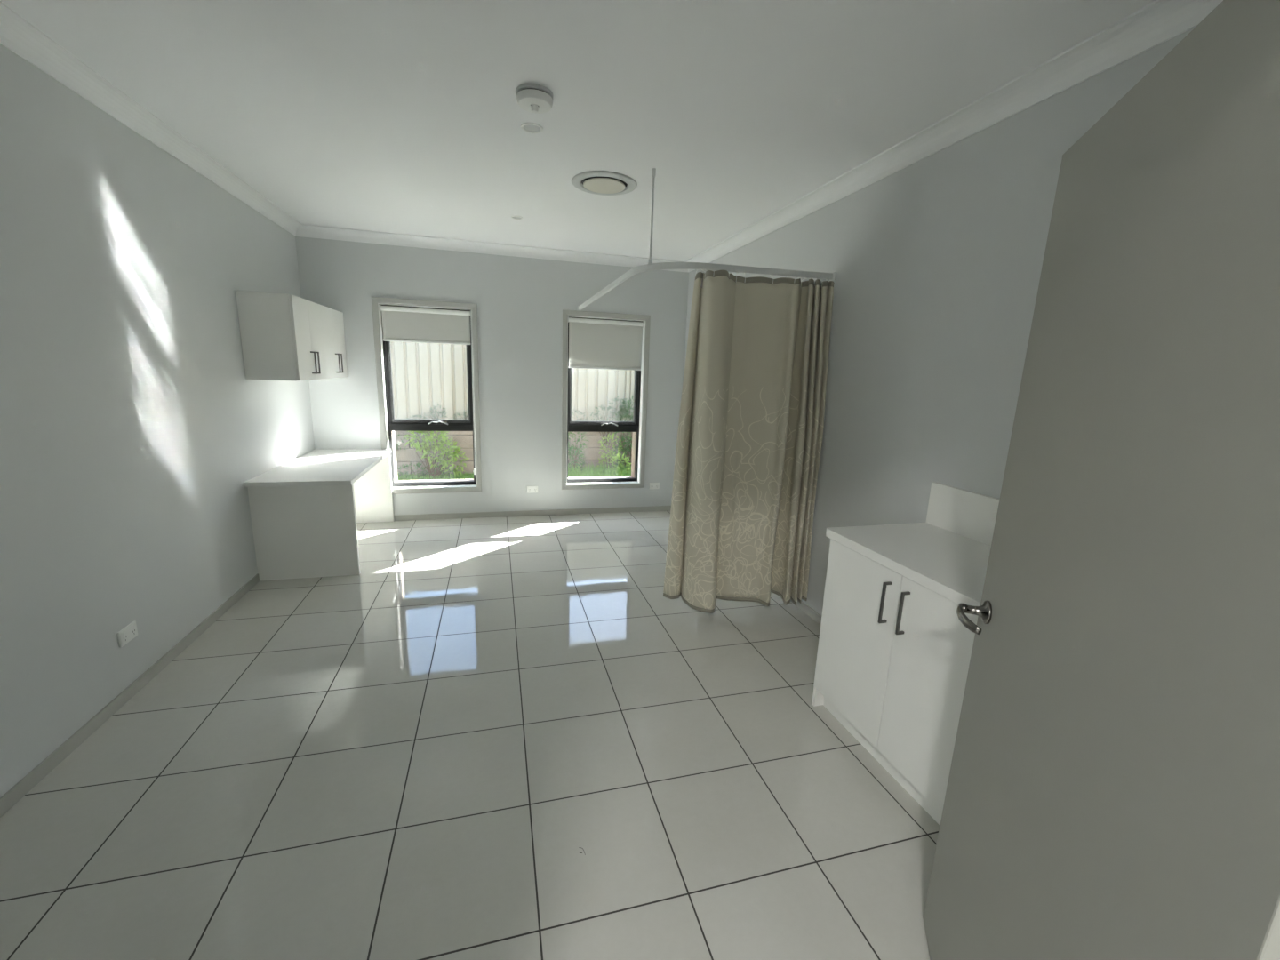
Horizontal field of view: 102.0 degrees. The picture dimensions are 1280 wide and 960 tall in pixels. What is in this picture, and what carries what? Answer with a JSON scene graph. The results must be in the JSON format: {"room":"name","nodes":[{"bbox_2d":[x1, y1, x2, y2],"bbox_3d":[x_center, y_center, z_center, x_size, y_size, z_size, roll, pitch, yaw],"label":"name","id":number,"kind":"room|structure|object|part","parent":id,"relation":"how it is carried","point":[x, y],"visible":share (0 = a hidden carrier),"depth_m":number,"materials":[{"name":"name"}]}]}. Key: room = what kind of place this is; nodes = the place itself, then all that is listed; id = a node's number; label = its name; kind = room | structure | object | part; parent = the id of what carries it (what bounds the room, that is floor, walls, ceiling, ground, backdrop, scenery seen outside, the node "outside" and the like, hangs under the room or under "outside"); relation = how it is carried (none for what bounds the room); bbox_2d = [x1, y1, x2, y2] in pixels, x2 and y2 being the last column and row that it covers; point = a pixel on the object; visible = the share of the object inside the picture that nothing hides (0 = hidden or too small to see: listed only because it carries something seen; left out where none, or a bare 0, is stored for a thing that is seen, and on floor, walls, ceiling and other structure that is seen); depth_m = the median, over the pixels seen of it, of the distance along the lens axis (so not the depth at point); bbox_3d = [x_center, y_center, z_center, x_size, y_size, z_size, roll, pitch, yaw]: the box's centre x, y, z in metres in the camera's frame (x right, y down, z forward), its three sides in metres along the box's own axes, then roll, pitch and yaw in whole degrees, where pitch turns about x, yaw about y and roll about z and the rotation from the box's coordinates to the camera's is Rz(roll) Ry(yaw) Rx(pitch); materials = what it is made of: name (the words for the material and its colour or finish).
{"room":"medical consultation room","nodes":[
{"label":"medical consultation room","id":0,"kind":"room"},
{"bbox_2d":[0,43,314,797],"bbox_3d":[-2.132,-0.122,1.241,0.120,2.705,7.517,-1,12,-15],"label":"wall","id":1,"kind":"structure","parent":0,"point":[132,427],"depth_m":2.31,"materials":[{"name":"white paint"}]},
{"bbox_2d":[116,620,137,647],"bbox_3d":[-2.363,0.711,2.393,0.014,0.074,0.118,-1,12,-15],"label":"power outlet","id":2,"kind":"object","parent":1,"relation":"attached to","point":[128,633],"visible":1,"depth_m":2.38,"materials":[{"name":"white plastic"}]},
{"bbox_2d":[0,573,259,817],"bbox_3d":[-2.220,1.091,1.896,0.010,0.058,3.838,-1,12,-15],"label":"baseboard","id":3,"kind":"structure","parent":1,"relation":"attached to","point":[25,785],"depth_m":2.25,"materials":[{"name":"paint"}]},
{"bbox_2d":[0,0,302,236],"bbox_3d":[-2.280,-1.635,2.052,0.086,0.086,5.287,-1,12,-15],"label":"trim","id":4,"kind":"structure","parent":1,"relation":"attached to","point":[17,34],"depth_m":2.36,"materials":[{"name":"white paint"}]},
{"bbox_2d":[235,290,347,380],"bbox_3d":[-2.710,-1.117,4.172,0.363,0.585,1.276,-1,12,-15],"label":"upper cabinet","id":5,"kind":"object","parent":1,"relation":"attached to","point":[284,336],"visible":1,"depth_m":3.62,"materials":[{"name":"white laminate"}]},
{"bbox_3d":[-2.449,-1.021,3.758,0.017,0.581,0.317,-1,12,-15],"label":"door","id":6,"kind":"part","parent":5,"relation":"part of","materials":[{"name":"white laminate"}]},
{"bbox_3d":[-2.462,-0.886,3.912,0.034,0.164,0.010,-1,12,-15],"label":"handle","id":7,"kind":"part","parent":5,"relation":"part of","materials":[{"name":"grey metal"}]},
{"bbox_3d":[-2.534,-1.086,4.059,0.017,0.581,0.317,-1,12,-15],"label":"door","id":8,"kind":"part","parent":5,"relation":"part of","materials":[{"name":"white laminate"}]},
{"bbox_3d":[-2.483,-0.902,3.986,0.034,0.164,0.010,-1,12,-15],"label":"handle","id":9,"kind":"part","parent":5,"relation":"part of","materials":[{"name":"grey metal"}]},
{"bbox_3d":[-2.618,-1.152,4.359,0.017,0.581,0.317,-1,12,-15],"label":"door","id":10,"kind":"part","parent":5,"relation":"part of","materials":[{"name":"white laminate"}]},
{"bbox_3d":[-2.631,-1.018,4.513,0.034,0.164,0.010,-1,12,-15],"label":"handle","id":11,"kind":"part","parent":5,"relation":"part of","materials":[{"name":"grey metal"}]},
{"bbox_3d":[-2.702,-1.218,4.660,0.017,0.581,0.317,-1,12,-15],"label":"door","id":12,"kind":"part","parent":5,"relation":"part of","materials":[{"name":"white laminate"}]},
{"bbox_3d":[-2.652,-1.034,4.587,0.034,0.164,0.010,-1,12,-15],"label":"handle","id":13,"kind":"part","parent":5,"relation":"part of","materials":[{"name":"grey metal"}]},
{"bbox_2d":[0,510,939,959],"bbox_3d":[-0.367,1.212,2.081,3.976,0.120,7.617,-1,12,-15],"label":"floor","id":14,"kind":"structure","parent":0,"point":[414,755],"depth_m":1.97,"materials":[{"name":"tile"}]},
{"bbox_2d":[242,448,393,580],"bbox_3d":[-2.586,0.215,4.380,0.659,0.733,1.498,-1,12,-15],"label":"desk","id":15,"kind":"object","parent":14,"relation":"on","point":[306,510],"visible":1,"depth_m":3.76,"materials":[{"name":"white laminate"}]},
{"bbox_3d":[-2.411,0.371,3.743,0.652,0.700,0.033,-1,12,-15],"label":"panel","id":16,"kind":"part","parent":15,"relation":"part of","materials":[{"name":"white laminate"}]},
{"bbox_3d":[-2.785,0.081,5.072,0.649,0.700,0.033,-1,12,-15],"label":"panel","id":17,"kind":"part","parent":15,"relation":"part of","materials":[{"name":"white laminate"}]},
{"bbox_2d":[811,481,999,824],"bbox_3d":[1.222,0.651,2.061,0.599,1.100,0.942,-1,12,-15],"label":"base cabinet","id":18,"kind":"object","parent":14,"relation":"on","point":[893,655],"visible":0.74,"depth_m":2.02,"materials":[{"name":"white laminate"}]},
{"bbox_3d":[0.914,0.672,2.215,0.018,0.740,0.436,-1,12,-15],"label":"door","id":19,"kind":"part","parent":18,"relation":"part of","materials":[{"name":"white laminate"}]},
{"bbox_3d":[0.944,0.472,1.996,0.034,0.167,0.010,-1,12,-15],"label":"handle","id":20,"kind":"part","parent":18,"relation":"part of","materials":[{"name":"grey metal"}]},
{"bbox_3d":[0.968,0.491,1.909,0.034,0.167,0.010,-1,12,-15],"label":"handle","id":21,"kind":"part","parent":18,"relation":"part of","materials":[{"name":"grey metal"}]},
{"bbox_3d":[1.033,0.765,1.790,0.018,0.740,0.460,-1,12,-15],"label":"door","id":22,"kind":"part","parent":18,"relation":"part of","materials":[{"name":"white laminate"}]},
{"bbox_2d":[295,236,688,520],"bbox_3d":[-1.315,-0.899,5.361,3.916,2.805,0.135,-1,12,-15],"label":"wall","id":23,"kind":"structure","parent":0,"point":[520,301],"depth_m":5.25,"materials":[{"name":"white paint"}]},
{"bbox_2d":[371,296,481,494],"bbox_3d":[-2.084,-0.799,5.162,0.929,1.873,0.158,-1,12,-15],"label":"window","id":24,"kind":"structure","parent":23,"relation":"in","point":[388,422],"depth_m":5.15,"materials":[{"name":"white paint"}]},
{"bbox_2d":[379,304,475,474],"bbox_3d":[-2.075,-0.848,5.125,0.816,1.637,0.056,-1,12,-15],"label":"roller blind","id":25,"kind":"object","parent":24,"relation":"attached to","point":[399,324],"visible":0.99,"depth_m":4.98,"materials":[{"name":"white fabric"}]},
{"bbox_3d":[-2.053,-1.336,5.009,0.789,0.020,0.014,-1,12,-15],"label":"rail","id":26,"kind":"part","parent":25,"relation":"part of","materials":[{"name":"white plastic"}]},
{"bbox_3d":[-1.689,-0.858,5.236,0.006,1.554,0.021,-1,12,-15],"label":"control chain","id":27,"kind":"part","parent":25,"relation":"part of","materials":[{"name":"white plastic"}]},
{"bbox_3d":[-2.086,-1.111,5.146,0.773,1.083,0.038,-1,12,-15],"label":"awning sash","id":28,"kind":"part","parent":24,"relation":"part of","materials":[{"name":"black metal"}]},
{"bbox_2d":[296,224,688,271],"bbox_3d":[-1.237,-2.206,4.979,3.676,0.086,0.086,-1,12,-15],"label":"trim","id":29,"kind":"structure","parent":23,"relation":"attached to","point":[304,230],"depth_m":4.89,"materials":[{"name":"white paint"}]},
{"bbox_2d":[527,486,537,492],"bbox_3d":[-1.151,0.100,5.546,0.118,0.074,0.014,-1,12,-15],"label":"power outlet","id":30,"kind":"object","parent":23,"relation":"attached to","point":[530,489],"visible":1,"depth_m":5.54,"materials":[{"name":"white plastic"}]},
{"bbox_2d":[394,505,671,520],"bbox_3d":[-1.031,0.355,5.638,3.010,0.058,0.010,-1,12,-15],"label":"baseboard","id":31,"kind":"structure","parent":23,"relation":"attached to","point":[477,515],"depth_m":5.58,"materials":[{"name":"paint"}]},
{"bbox_2d":[561,309,650,489],"bbox_3d":[-0.389,-0.834,5.630,0.929,1.873,0.158,-1,12,-15],"label":"window","id":32,"kind":"structure","parent":23,"relation":"in","point":[638,425],"depth_m":5.64,"materials":[{"name":"white paint"}]},
{"bbox_3d":[-0.391,-1.147,5.614,0.773,1.083,0.038,-1,12,-15],"label":"awning sash","id":33,"kind":"part","parent":32,"relation":"part of","materials":[{"name":"black metal"}]},
{"bbox_2d":[568,316,644,370],"bbox_3d":[-0.359,-1.433,5.479,0.815,0.514,0.056,-1,12,-15],"label":"roller blind","id":34,"kind":"object","parent":32,"relation":"attached to","point":[593,343],"visible":0.96,"depth_m":5.46,"materials":[{"name":"white fabric"}]},
{"bbox_3d":[-0.364,-1.188,5.515,0.789,0.020,0.014,-1,12,-15],"label":"rail","id":35,"kind":"part","parent":34,"relation":"part of","materials":[{"name":"white plastic"}]},
{"bbox_2d":[649,482,659,488],"bbox_3d":[0.166,0.068,5.908,0.118,0.074,0.014,-1,12,-15],"label":"power outlet","id":36,"kind":"object","parent":23,"relation":"attached to","point":[652,485],"visible":1,"depth_m":5.91,"materials":[{"name":"white plastic"}]},
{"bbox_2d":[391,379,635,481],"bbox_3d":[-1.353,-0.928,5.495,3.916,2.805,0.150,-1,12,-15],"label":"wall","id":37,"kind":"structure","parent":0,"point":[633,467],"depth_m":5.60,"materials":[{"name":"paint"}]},
{"bbox_2d":[0,0,1156,261],"bbox_3d":[-0.298,-1.568,1.625,3.976,0.100,7.867,-1,12,-15],"label":"ceiling","id":38,"kind":"structure","parent":0,"point":[397,116],"depth_m":2.17,"materials":[{"name":"white paint"}]},
{"bbox_2d":[511,216,522,219],"bbox_3d":[-0.957,-2.039,4.029,0.092,0.004,0.092,-1,12,-15],"label":"recessed light","id":39,"kind":"object","parent":38,"relation":"in","point":[512,217],"visible":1,"depth_m":4.03,"materials":[{"name":"white plastic"}]},
{"bbox_2d":[520,122,543,133],"bbox_3d":[-0.524,-1.708,2.516,0.108,0.004,0.108,-1,12,-15],"label":"recessed light","id":40,"kind":"object","parent":38,"relation":"in","point":[528,127],"visible":1,"depth_m":2.51,"materials":[{"name":"white plastic"}]},
{"bbox_2d":[515,83,552,113],"bbox_3d":[-0.449,-1.607,2.207,0.156,0.071,0.156,-1,12,-15],"label":"smoke detector","id":41,"kind":"object","parent":38,"relation":"attached to","point":[532,98],"visible":1,"depth_m":2.16,"materials":[{"name":"grey plastic"}]},
{"bbox_2d":[571,170,637,195],"bbox_3d":[-0.222,-1.835,3.224,0.406,0.022,0.406,-1,12,-15],"label":"ceiling vent","id":42,"kind":"object","parent":38,"relation":"in","point":[596,182],"visible":1,"depth_m":3.17,"materials":[{"name":"grey plastic"}]},
{"bbox_2d":[577,168,835,311],"bbox_3d":[-0.060,-1.699,3.891,0.950,0.550,2.856,-8,15,-39],"label":"track","id":43,"kind":"object","parent":38,"relation":"hanging from","point":[650,266],"visible":1,"depth_m":3.08,"materials":[{"name":"white metal"}]},
{"bbox_3d":[0.070,-1.531,3.021,0.012,0.515,0.012,-1,12,-15],"label":"drop rod","id":44,"kind":"part","parent":43,"relation":"part of","materials":[{"name":"white metal"}]},
{"bbox_2d":[651,168,655,177],"bbox_3d":[0.079,-1.761,2.973,0.022,0.045,0.022,-1,12,-15],"label":"socket","id":45,"kind":"object","parent":43,"relation":"attached to","point":[653,171],"depth_m":2.97,"materials":[{"name":"white"}]},
{"bbox_3d":[-0.070,-1.453,3.944,0.935,0.034,2.843,-8,15,-39],"label":"rail","id":46,"kind":"part","parent":43,"relation":"part of","materials":[{"name":"white metal"}]},
{"bbox_2d":[663,268,834,613],"bbox_3d":[0.680,-0.204,3.275,0.943,2.088,0.317,-1,12,-15],"label":"curtain","id":47,"kind":"object","parent":43,"relation":"hanging from","point":[751,422],"visible":1,"depth_m":3.22,"materials":[{"name":"beige fabric"}]},
{"bbox_2d":[683,27,1194,615],"bbox_3d":[1.527,-0.197,2.250,0.120,2.705,7.517,-1,12,-15],"label":"wall","id":48,"kind":"structure","parent":0,"point":[936,261],"depth_m":2.47,"materials":[{"name":"white paint"}]},
{"bbox_2d":[790,599,821,624],"bbox_3d":[0.894,0.692,4.362,0.012,0.058,3.569,-1,12,-15],"label":"baseboard","id":49,"kind":"structure","parent":48,"relation":"attached to","point":[803,606],"depth_m":3.48,"materials":[{"name":"paint"}]},
{"bbox_2d":[684,0,1223,272],"bbox_3d":[1.180,-1.706,3.006,0.086,0.086,5.287,-1,12,-15],"label":"trim","id":50,"kind":"structure","parent":48,"relation":"attached to","point":[1160,21],"depth_m":2.04,"materials":[{"name":"white paint"}]},
{"bbox_2d":[925,481,999,545],"bbox_3d":[1.519,0.205,2.047,0.017,0.200,0.942,-1,12,-15],"label":"backsplash","id":51,"kind":"structure","parent":48,"relation":"attached to","point":[970,515],"depth_m":2.31,"materials":[{"name":"white tile"}]},
{"label":"outside","id":52,"kind":"structure","parent":0,"visible":0},
{"bbox_2d":[397,472,604,479],"bbox_3d":[-1.224,0.298,7.247,12.000,0.300,2.578,-1,12,-15],"label":"ground","id":53,"kind":"structure","parent":52,"point":[581,472],"depth_m":7.83,"materials":[{"name":"green plant"}]},
{"bbox_2d":[397,462,453,479],"bbox_3d":[-3.219,-0.137,7.734,0.857,0.292,0.278,0,12,-11],"label":"shrub","id":54,"kind":"object","parent":53,"relation":"on","point":[418,463],"visible":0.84,"depth_m":7.72,"materials":[{"name":"green plant"}]},
{"bbox_2d":[403,431,468,478],"bbox_3d":[-3.000,-0.438,7.660,0.937,0.874,0.489,-1,12,-15],"label":"shrub","id":55,"kind":"object","parent":53,"relation":"on","point":[425,445],"visible":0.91,"depth_m":7.65,"materials":[{"name":"green plant"}]},
{"bbox_3d":[-3.075,-0.375,7.672,0.641,0.739,0.170,-1,12,-15],"label":"stem","id":56,"kind":"part","parent":55,"relation":"part of","materials":[{"name":"green plant"}]},
{"bbox_2d":[394,431,631,474],"bbox_3d":[-1.170,-0.531,8.481,11.986,0.815,0.058,-1,12,-15],"label":"wall","id":57,"kind":"structure","parent":53,"relation":"on","point":[465,438],"depth_m":8.03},
{"bbox_2d":[394,434,405,450],"bbox_3d":[-3.578,-0.550,7.641,0.262,0.256,0.133,-1,12,-15],"label":"shrub","id":58,"kind":"object","parent":57,"relation":"attached to","point":[395,435],"visible":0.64,"depth_m":7.66,"materials":[{"name":"green plant"}]},
{"bbox_2d":[568,432,589,475],"bbox_3d":[-1.043,-0.447,8.171,0.467,0.878,0.420,-9,16,-44],"label":"shrub","id":59,"kind":"object","parent":53,"relation":"on","point":[571,448],"visible":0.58,"depth_m":8.16,"materials":[{"name":"green plant"}]},
{"bbox_3d":[-1.059,-0.376,8.196,0.332,0.673,0.173,-1,12,-15],"label":"stem","id":60,"kind":"part","parent":59,"relation":"part of","materials":[{"name":"green plant"}]},
{"bbox_2d":[568,460,631,477],"bbox_3d":[-0.526,-0.116,8.007,2.180,0.260,1.257,-1,12,-15],"label":"grass","id":61,"kind":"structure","parent":53,"relation":"on","point":[597,472],"depth_m":8.00,"materials":[{"name":"green plant"}]},
{"bbox_2d":[597,432,624,473],"bbox_3d":[-0.455,-0.394,8.334,0.490,0.759,0.351,-1,12,-15],"label":"shrub","id":62,"kind":"object","parent":53,"relation":"on","point":[610,454],"visible":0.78,"depth_m":8.31,"materials":[{"name":"green plant"}]},
{"bbox_3d":[-0.457,-0.342,8.320,0.282,0.598,0.135,-1,12,-15],"label":"stem","id":63,"kind":"part","parent":62,"relation":"part of","materials":[{"name":"green plant"}]},
{"bbox_2d":[606,452,631,476],"bbox_3d":[-0.319,-0.220,8.086,0.408,0.463,0.372,-1,12,-15],"label":"shrub","id":64,"kind":"object","parent":53,"relation":"on","point":[618,456],"visible":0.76,"depth_m":8.05,"materials":[{"name":"green plant"}]},
{"bbox_2d":[611,395,633,471],"bbox_3d":[-0.169,-0.701,8.429,0.652,1.366,0.462,-1,12,-15],"label":"shrub","id":65,"kind":"object","parent":53,"relation":"on","point":[628,445],"visible":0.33,"depth_m":8.41,"materials":[{"name":"green plant"}]},
{"bbox_3d":[-0.179,-0.648,8.495,0.363,1.143,0.279,6,12,17],"label":"stem","id":66,"kind":"part","parent":65,"relation":"part of","materials":[{"name":"green plant"}]},
{"bbox_3d":[0.141,0.460,0.324,1.013,2.105,0.119,-1,12,-15],"label":"trim","id":67,"kind":"structure","parent":0,"visible":0},
{"bbox_2d":[923,0,1279,959],"bbox_3d":[0.711,0.378,0.909,0.181,2.044,0.935,7,13,23],"label":"door","id":68,"kind":"structure","parent":67,"relation":"attached to","point":[1113,791],"depth_m":0.71,"materials":[{"name":"grey paint"}]},
{"bbox_3d":[0.784,0.329,1.244,0.034,0.032,0.120,6,12,17],"label":"lever handle","id":69,"kind":"part","parent":68,"relation":"part of","materials":[{"name":"silver metal"}]},
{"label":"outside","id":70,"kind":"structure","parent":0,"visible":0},
{"bbox_3d":[-1.865,-0.604,9.501,12.000,1.100,2.260,-1,12,-15],"label":"garden bed","id":71,"kind":"object","parent":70,"visible":0},
{"bbox_2d":[424,403,447,419],"bbox_3d":[-3.099,-1.006,7.828,0.381,0.334,0.156,-1,12,-15],"label":"shrub","id":72,"kind":"object","parent":71,"relation":"on","point":[438,412],"visible":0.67,"depth_m":7.84,"materials":[{"name":"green plant"}]},
{"bbox_2d":[453,409,468,419],"bbox_3d":[-2.681,-0.984,7.941,0.443,0.283,0.131,-1,12,-15],"label":"shrub","id":73,"kind":"object","parent":71,"relation":"on","point":[468,410],"visible":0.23,"depth_m":7.95,"materials":[{"name":"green plant"}]},
{"bbox_2d":[390,341,634,421],"bbox_3d":[-2.517,-1.555,7.966,9.480,1.380,0.056,-1,12,-15],"label":"fence","id":74,"kind":"object","parent":71,"relation":"on","point":[407,377],"visible":0.02,"depth_m":7.85,"materials":[{"name":"beige metal"}]},
{"bbox_3d":[-3.630,-1.526,7.653,2.310,1.330,0.030,-1,12,-15],"label":"panel","id":75,"kind":"part","parent":74,"relation":"part of","materials":[{"name":"beige metal"}]},
{"bbox_3d":[-1.346,-1.573,8.283,2.310,1.330,0.030,-1,12,-15],"label":"panel","id":76,"kind":"part","parent":74,"relation":"part of","materials":[{"name":"beige metal"}]},
{"bbox_3d":[-0.206,-1.603,8.606,0.056,1.380,0.052,-1,12,-15],"label":"post","id":77,"kind":"part","parent":74,"relation":"part of","materials":[{"name":"beige metal"}]},
{"bbox_3d":[0.938,-1.620,8.913,2.310,1.330,0.030,-1,12,-15],"label":"panel","id":78,"kind":"part","parent":74,"relation":"part of","materials":[{"name":"beige metal"}]},
{"bbox_2d":[571,409,585,421],"bbox_3d":[-1.036,-1.034,8.418,0.332,0.271,0.148,-1,12,-15],"label":"shrub","id":79,"kind":"object","parent":71,"relation":"on","point":[572,410],"visible":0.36,"depth_m":8.42,"materials":[{"name":"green plant"}]},
{"bbox_2d":[584,395,628,444],"bbox_3d":[-0.523,-0.962,8.343,0.777,0.794,0.232,-1,12,-15],"label":"shrub","id":80,"kind":"object","parent":71,"relation":"on","point":[617,398],"visible":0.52,"depth_m":8.36,"materials":[{"name":"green plant"}]},
{"bbox_3d":[-0.547,-0.910,8.352,0.490,0.689,0.130,-1,12,-15],"label":"stem","id":81,"kind":"part","parent":80,"relation":"part of","materials":[{"name":"green plant"}]}
]}

